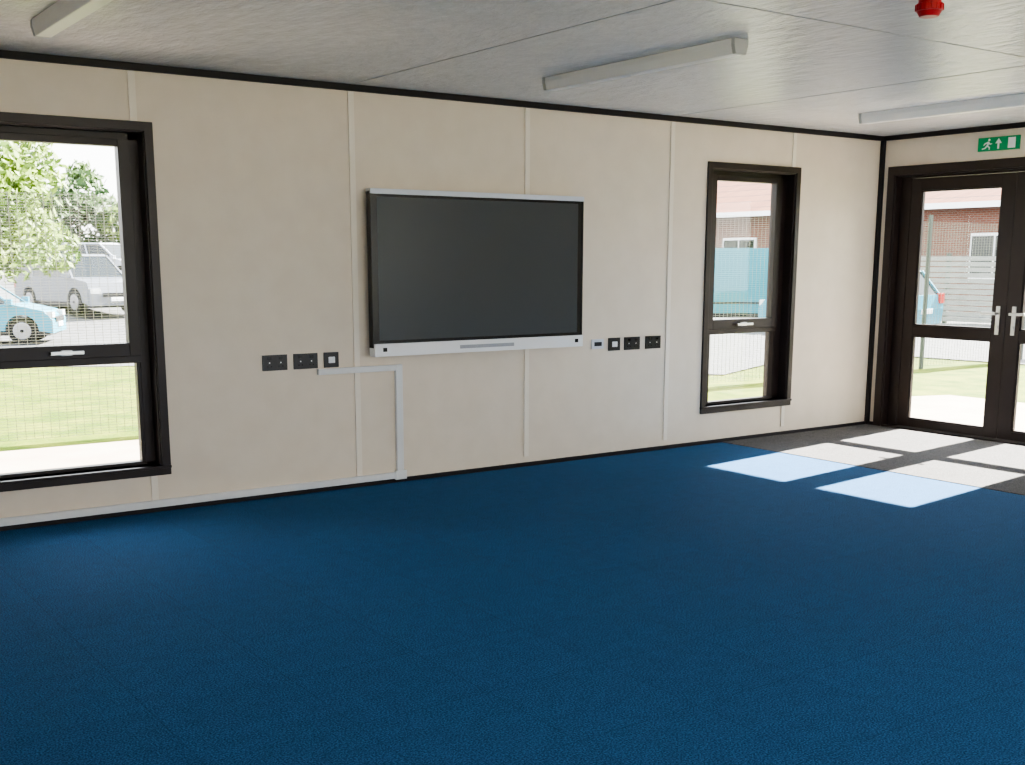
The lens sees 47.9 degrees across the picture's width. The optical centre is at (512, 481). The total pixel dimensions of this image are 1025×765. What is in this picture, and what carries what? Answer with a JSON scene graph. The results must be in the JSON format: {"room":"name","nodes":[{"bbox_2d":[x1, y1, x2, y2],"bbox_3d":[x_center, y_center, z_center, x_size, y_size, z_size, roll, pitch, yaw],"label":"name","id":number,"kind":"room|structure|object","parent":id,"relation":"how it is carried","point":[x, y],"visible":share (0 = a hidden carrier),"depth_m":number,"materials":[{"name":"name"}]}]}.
{"room":"classroom","nodes":[
{"label":"classroom","id":0,"kind":"room"},
{"bbox_2d":[0,58,880,517],"bbox_3d":[-1.338,-1.112,7.163,11.340,2.620,0.170,-8,13,-35],"label":"wall","id":1,"kind":"structure","parent":0,"point":[252,178],"depth_m":7.50,"materials":[{"name":"beige paint"}]},
{"bbox_2d":[0,112,171,491],"bbox_3d":[-2.474,-0.974,6.353,1.049,1.981,0.200,-8,13,-35],"label":"window","id":2,"kind":"structure","parent":1,"relation":"in","point":[132,141],"depth_m":6.50,"materials":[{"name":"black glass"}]},
{"bbox_2d":[0,364,406,526],"bbox_3d":[-3.238,-0.063,5.870,6.195,0.760,0.032,-8,13,-35],"label":"cable trunking","id":3,"kind":"object","parent":1,"relation":"attached to","point":[400,472],"visible":1,"depth_m":7.19,"materials":[{"name":"white plastic"}]},
{"bbox_2d":[262,354,287,370],"bbox_3d":[-1.448,-0.725,7.043,0.160,0.095,0.016,-8,13,-35],"label":"double socket","id":4,"kind":"object","parent":1,"relation":"attached to","point":[269,362],"visible":1,"depth_m":7.04,"materials":[{"name":"plastic"}]},
{"bbox_2d":[293,353,317,369],"bbox_3d":[-1.281,-0.747,7.159,0.160,0.095,0.016,-8,13,-35],"label":"double socket","id":5,"kind":"object","parent":1,"relation":"attached to","point":[304,360],"visible":1,"depth_m":7.15,"materials":[{"name":"plastic"}]},
{"bbox_2d":[323,352,338,367],"bbox_3d":[-1.138,-0.766,7.258,0.100,0.095,0.017,-8,13,-35],"label":"light switch","id":6,"kind":"object","parent":1,"relation":"attached to","point":[331,359],"visible":1,"depth_m":7.25,"materials":[{"name":"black plastic"}]},
{"bbox_2d":[0,421,864,530],"bbox_3d":[-1.301,0.059,7.300,10.965,0.028,0.016,-8,13,-35],"label":"baseboard","id":7,"kind":"structure","parent":1,"relation":"attached to","point":[482,469],"depth_m":7.74,"materials":[{"name":"black plastic"}]},
{"bbox_2d":[127,70,796,499],"bbox_3d":[-1.538,-1.139,6.902,9.403,2.390,0.010,-8,13,-35],"label":"trim","id":8,"kind":"structure","parent":1,"relation":"attached to","point":[130,74],"depth_m":7.47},
{"bbox_2d":[366,188,583,356],"bbox_3d":[-0.215,-1.399,7.736,1.689,1.040,0.118,-8,13,-35],"label":"display","id":9,"kind":"object","parent":1,"relation":"attached to","point":[449,271],"visible":1,"depth_m":7.65,"materials":[{"name":"black glass"}]},
{"bbox_2d":[0,50,1024,423],"bbox_3d":[1.310,-0.462,3.477,11.000,2.500,9.000,-8,13,-35],"label":"trim","id":10,"kind":"structure","parent":1,"relation":"attached to","point":[6,54],"depth_m":7.93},
{"bbox_2d":[591,339,603,348],"bbox_3d":[0.625,-1.011,8.482,0.110,0.070,0.015,-8,13,-35],"label":"outlet","id":11,"kind":"object","parent":1,"relation":"attached to","point":[595,343],"visible":1,"depth_m":8.47,"materials":[{"name":"white plastic"}]},
{"bbox_2d":[608,337,619,350],"bbox_3d":[0.756,-1.021,8.574,0.110,0.095,0.017,-8,13,-35],"label":"light switch","id":12,"kind":"object","parent":1,"relation":"attached to","point":[613,343],"visible":1,"depth_m":8.56,"materials":[{"name":"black plastic"}]},
{"bbox_2d":[624,337,639,349],"bbox_3d":[0.898,-1.040,8.674,0.150,0.095,0.016,-8,13,-35],"label":"double socket","id":13,"kind":"object","parent":1,"relation":"attached to","point":[630,343],"visible":1,"depth_m":8.67,"materials":[{"name":"plastic"}]},
{"bbox_2d":[645,335,660,348],"bbox_3d":[1.070,-1.062,8.793,0.150,0.095,0.016,-8,13,-35],"label":"double socket","id":14,"kind":"object","parent":1,"relation":"attached to","point":[651,342],"visible":1,"depth_m":8.79,"materials":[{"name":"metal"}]},
{"bbox_2d":[700,161,801,413],"bbox_3d":[1.879,-1.562,9.377,1.049,1.948,0.200,-8,13,-35],"label":"window","id":15,"kind":"structure","parent":1,"relation":"in","point":[778,324],"depth_m":9.50,"materials":[{"name":"black metal"}]},
{"bbox_2d":[0,442,1024,764],"bbox_3d":[1.309,0.824,3.724,11.000,0.120,9.000,-8,13,-35],"label":"floor","id":16,"kind":"structure","parent":0,"point":[720,603],"depth_m":4.71,"materials":[{"name":"blue carpet"}]},
{"bbox_2d":[723,424,1024,494],"bbox_3d":[3.409,-0.163,8.559,1.830,0.004,3.330,-8,13,-35],"label":"entrance mat","id":17,"kind":"object","parent":16,"relation":"on","point":[998,466],"visible":1,"depth_m":8.87,"materials":[{"name":"carpet"}]},
{"bbox_2d":[0,0,1024,135],"bbox_3d":[1.312,-1.763,3.228,11.340,0.152,9.340,-8,13,-35],"label":"ceiling","id":18,"kind":"structure","parent":0,"point":[807,64],"depth_m":5.77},
{"bbox_2d":[30,0,112,37],"bbox_3d":[-1.671,-1.913,4.570,0.095,0.072,1.545,-8,13,-35],"label":"light","id":19,"kind":"object","parent":18,"relation":"attached to","point":[62,14],"depth_m":4.82,"materials":[{"name":"white plastic"}]},
{"bbox_2d":[542,38,747,91],"bbox_3d":[0.658,-2.220,6.190,0.095,0.072,1.545,-8,13,-35],"label":"light","id":20,"kind":"object","parent":18,"relation":"attached to","point":[732,47],"depth_m":6.04,"materials":[{"name":"white plastic"}]},
{"bbox_2d":[915,0,943,18],"bbox_3d":[1.706,-1.938,4.725,0.114,0.070,0.114,-8,13,-35],"label":"fire alarm sounder","id":21,"kind":"object","parent":18,"relation":"attached to","point":[925,9],"visible":1,"depth_m":4.69,"materials":[{"name":"red plastic"}]},
{"bbox_2d":[858,93,1024,124],"bbox_3d":[3.001,-2.529,7.819,0.095,0.072,1.545,-8,13,-35],"label":"light","id":22,"kind":"object","parent":18,"relation":"attached to","point":[1016,100],"depth_m":7.85,"materials":[{"name":"white plastic"}]},
{"bbox_2d":[870,127,1024,420],"bbox_3d":[5.918,-0.992,6.590,0.170,2.620,9.170,-8,13,-35],"label":"wall","id":23,"kind":"structure","parent":0,"point":[962,147],"depth_m":9.61,"materials":[{"name":"beige paint"}]},
{"bbox_2d":[873,157,1024,445],"bbox_3d":[3.983,-1.416,9.293,0.210,2.290,2.304,-8,13,-35],"label":"door frame","id":24,"kind":"structure","parent":23,"relation":"attached to","point":[900,178],"depth_m":10.04,"materials":[{"name":"black metal"}]},
{"bbox_2d":[897,172,1017,437],"bbox_3d":[3.689,-1.471,9.676,0.112,2.120,0.964,-8,13,-35],"label":"door","id":25,"kind":"structure","parent":23,"relation":"in","point":[995,335],"depth_m":9.59,"materials":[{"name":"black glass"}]},
{"bbox_2d":[978,135,1020,151],"bbox_3d":[3.834,-2.665,9.104,0.020,0.105,0.355,-8,13,-35],"label":"exit sign","id":26,"kind":"object","parent":23,"relation":"attached to","point":[1010,142],"visible":1,"depth_m":9.09,"materials":[{"name":"green plastic"}]},
{"bbox_2d":[997,172,1024,441],"bbox_3d":[4.250,-1.321,8.899,0.112,2.120,0.964,-8,13,-35],"label":"door","id":27,"kind":"structure","parent":23,"relation":"in","point":[1014,331],"depth_m":9.26,"materials":[{"name":"black metal"}]},
{"label":"outside","id":28,"kind":"structure","parent":0,"visible":0},
{"bbox_2d":[0,357,1024,451],"bbox_3d":[-13.442,-10.849,58.840,150.000,3.000,180.000,-8,13,-35],"label":"lawn","id":29,"kind":"structure","parent":28,"point":[967,378],"depth_m":15.02,"materials":[{"name":"green plant"}]},
{"bbox_2d":[0,141,82,286],"bbox_3d":[-9.221,-4.361,19.870,3.655,4.797,3.457,-2,11,-12],"label":"tree","id":30,"kind":"object","parent":29,"relation":"on","point":[20,175],"visible":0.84,"depth_m":19.46,"materials":[{"name":"green plant"}]},
{"bbox_2d":[27,159,119,246],"bbox_3d":[-21.823,-12.617,54.741,7.743,5.354,5.591,-3,11,-15],"label":"tree","id":31,"kind":"object","parent":29,"relation":"on","point":[81,176],"visible":0.35,"depth_m":54.80,"materials":[{"name":"green plant"}]},
{"bbox_2d":[96,202,119,240],"bbox_3d":[-17.244,-13.375,58.295,5.746,5.485,7.084,0,11,0],"label":"tree","id":32,"kind":"object","parent":29,"relation":"on","point":[107,229],"visible":0.02,"depth_m":55.38,"materials":[{"name":"green plant"}]},
{"bbox_2d":[715,181,1000,312],"bbox_3d":[19.345,-9.491,44.056,10.750,7.000,51.200,-8,13,-35],"label":"brick building","id":33,"kind":"structure","parent":29,"relation":"on","point":[735,200],"depth_m":41.49,"materials":[{"name":"brown brick"}]},
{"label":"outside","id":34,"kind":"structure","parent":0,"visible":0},
{"bbox_2d":[0,395,1024,472],"bbox_3d":[-1.323,2.705,-5.172,34.200,0.070,29.200,-8,13,-35],"label":"paved path","id":35,"kind":"structure","parent":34,"point":[949,408],"depth_m":10.32,"materials":[{"name":"concrete"}]},
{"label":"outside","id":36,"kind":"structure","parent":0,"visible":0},
{"bbox_2d":[0,268,1024,373],"bbox_3d":[-21.530,-13.033,70.057,150.000,3.000,152.000,-8,13,-35],"label":"car park","id":37,"kind":"structure","parent":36,"point":[717,352],"depth_m":25.99,"materials":[{"name":"grey asphalt"}]},
{"bbox_2d":[0,286,65,344],"bbox_3d":[-12.662,-4.000,27.036,3.935,1.488,2.020,-2,11,-11],"label":"car","id":38,"kind":"object","parent":37,"relation":"on","point":[21,309],"visible":0.86,"depth_m":26.57,"materials":[{"name":"blue paint"}]},
{"bbox_2d":[14,254,123,313],"bbox_3d":[-13.005,-5.953,34.649,4.435,1.708,2.140,9,14,40],"label":"car","id":39,"kind":"object","parent":37,"relation":"on","point":[77,273],"visible":0.53,"depth_m":33.72,"materials":[{"name":"silver paint"}]},
{"bbox_2d":[51,243,121,271],"bbox_3d":[-15.062,-8.029,42.498,3.935,1.488,2.020,3,11,14],"label":"car","id":40,"kind":"object","parent":37,"relation":"on","point":[85,247],"visible":0.12,"depth_m":41.76,"materials":[{"name":"white paint"}]},
{"bbox_2d":[0,192,1024,441],"bbox_3d":[-1.475,-1.875,12.676,30.850,2.500,0.050,-8,13,-35],"label":"mesh fence","id":41,"kind":"object","parent":37,"relation":"on","point":[926,283],"visible":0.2,"depth_m":11.15,"materials":[{"name":"metal"}]},
{"bbox_2d":[713,248,768,317],"bbox_3d":[7.008,-6.161,36.307,5.335,2.298,2.320,1,11,3],"label":"van","id":42,"kind":"object","parent":37,"relation":"on","point":[748,263],"visible":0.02,"depth_m":35.30,"materials":[{"name":"paint"}]},
{"bbox_2d":[758,271,944,324],"bbox_3d":[7.961,-4.287,27.369,3.935,1.488,2.020,11,15,44],"label":"car","id":43,"kind":"object","parent":37,"relation":"on","point":[932,287],"visible":0.05,"depth_m":26.43,"materials":[{"name":"blue paint"}]},
{"bbox_2d":[920,253,995,322],"bbox_3d":[14.518,-4.648,28.722,0.120,2.050,11.600,-8,13,-35],"label":"fence","id":44,"kind":"object","parent":37,"relation":"on","point":[946,269],"visible":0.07,"depth_m":31.62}
]}

